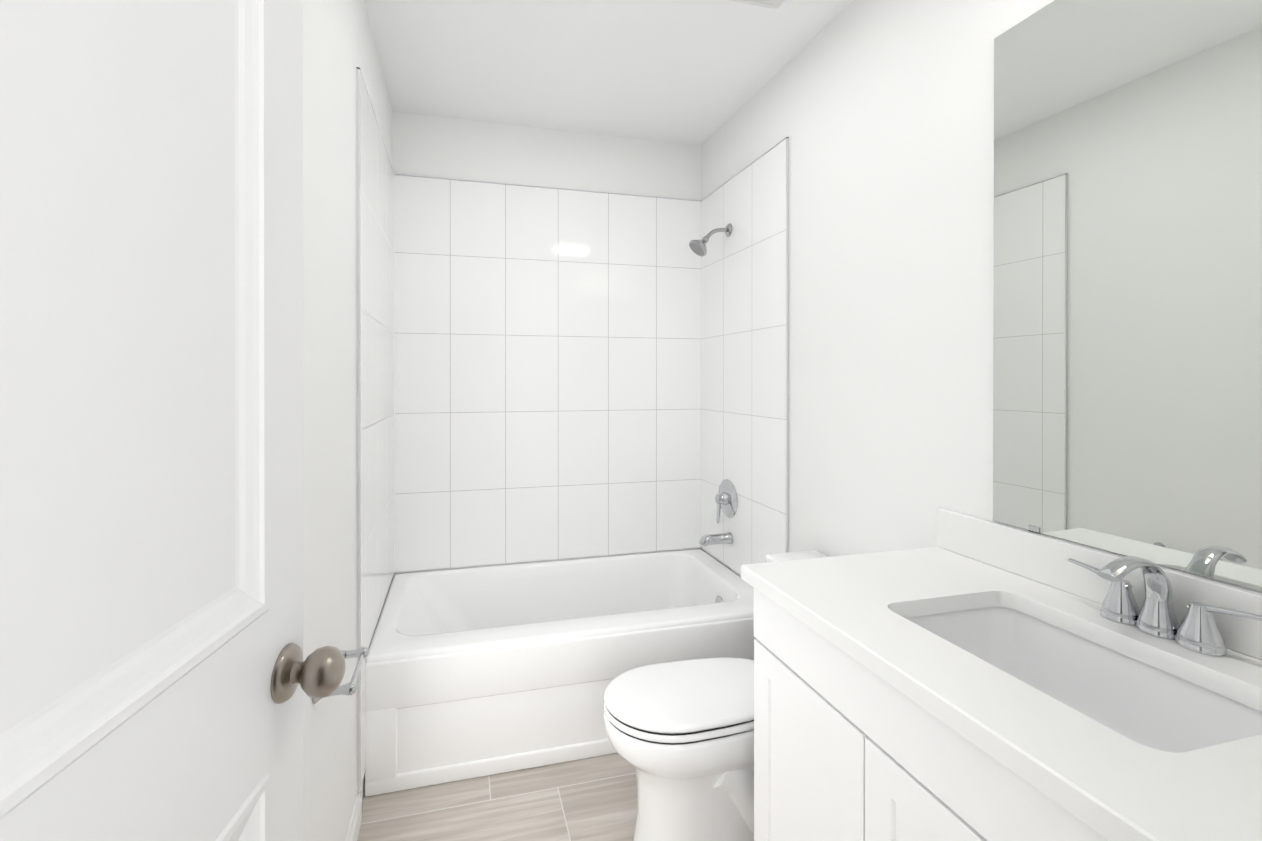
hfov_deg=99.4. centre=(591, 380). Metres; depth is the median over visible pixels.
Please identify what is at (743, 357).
wall tile
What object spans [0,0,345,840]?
door
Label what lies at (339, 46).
wall
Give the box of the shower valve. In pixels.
[715,479,737,522]
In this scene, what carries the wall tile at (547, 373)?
attached to the wall at (425, 145)
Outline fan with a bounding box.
[728,0,784,8]
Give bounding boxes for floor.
[357,753,637,840]
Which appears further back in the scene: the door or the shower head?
the shower head
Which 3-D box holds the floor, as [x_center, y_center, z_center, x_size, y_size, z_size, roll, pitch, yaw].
[0.140,1.359,0.728,2.030,0.080,4.000,0,0,-14]
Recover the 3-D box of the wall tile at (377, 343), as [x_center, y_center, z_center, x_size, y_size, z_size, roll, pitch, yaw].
[-0.800,0.152,2.010,0.008,2.161,0.856,0,0,-14]
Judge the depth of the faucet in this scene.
0.90 m
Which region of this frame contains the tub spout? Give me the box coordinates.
[699,532,732,546]
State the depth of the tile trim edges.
1.59 m
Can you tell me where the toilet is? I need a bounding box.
[604,550,829,840]
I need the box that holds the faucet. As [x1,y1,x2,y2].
[1067,556,1261,656]
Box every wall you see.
[302,0,392,840]
[392,111,701,575]
[702,0,1261,592]
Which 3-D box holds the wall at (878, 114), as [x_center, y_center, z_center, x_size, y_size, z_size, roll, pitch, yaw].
[0.936,0.048,1.529,0.100,2.539,2.620,0,0,-14]
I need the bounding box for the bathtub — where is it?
[365,549,756,796]
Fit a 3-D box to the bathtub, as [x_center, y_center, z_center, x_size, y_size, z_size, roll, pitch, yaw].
[-0.074,1.096,2.234,1.518,0.439,0.767,0,0,-14]
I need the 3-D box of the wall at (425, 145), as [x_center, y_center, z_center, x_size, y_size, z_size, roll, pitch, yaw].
[-0.178,0.045,2.655,1.724,2.539,0.100,0,0,-14]
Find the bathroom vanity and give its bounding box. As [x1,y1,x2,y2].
[741,508,1261,840]
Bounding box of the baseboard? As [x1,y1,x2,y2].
[346,793,361,840]
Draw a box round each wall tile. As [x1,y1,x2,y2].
[360,73,393,786]
[394,175,700,571]
[701,139,785,574]
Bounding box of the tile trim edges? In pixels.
[356,67,788,793]
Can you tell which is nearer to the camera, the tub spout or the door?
the door
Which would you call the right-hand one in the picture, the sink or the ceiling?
the sink
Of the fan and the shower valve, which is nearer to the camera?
the fan
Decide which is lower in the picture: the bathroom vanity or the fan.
the bathroom vanity
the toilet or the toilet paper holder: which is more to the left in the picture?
the toilet paper holder
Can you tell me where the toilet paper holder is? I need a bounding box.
[312,647,368,703]
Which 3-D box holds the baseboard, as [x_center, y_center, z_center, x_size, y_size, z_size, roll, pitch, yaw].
[-0.561,1.277,1.052,0.012,0.083,1.121,0,0,-14]
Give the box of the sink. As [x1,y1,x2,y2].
[906,606,1261,752]
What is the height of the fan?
0.018 m
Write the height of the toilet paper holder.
0.040 m
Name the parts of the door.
knob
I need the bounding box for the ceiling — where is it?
[364,0,851,145]
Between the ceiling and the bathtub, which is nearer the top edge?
the ceiling
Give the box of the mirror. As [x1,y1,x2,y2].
[993,0,1261,590]
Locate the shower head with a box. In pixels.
[689,223,731,256]
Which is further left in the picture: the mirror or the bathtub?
the bathtub

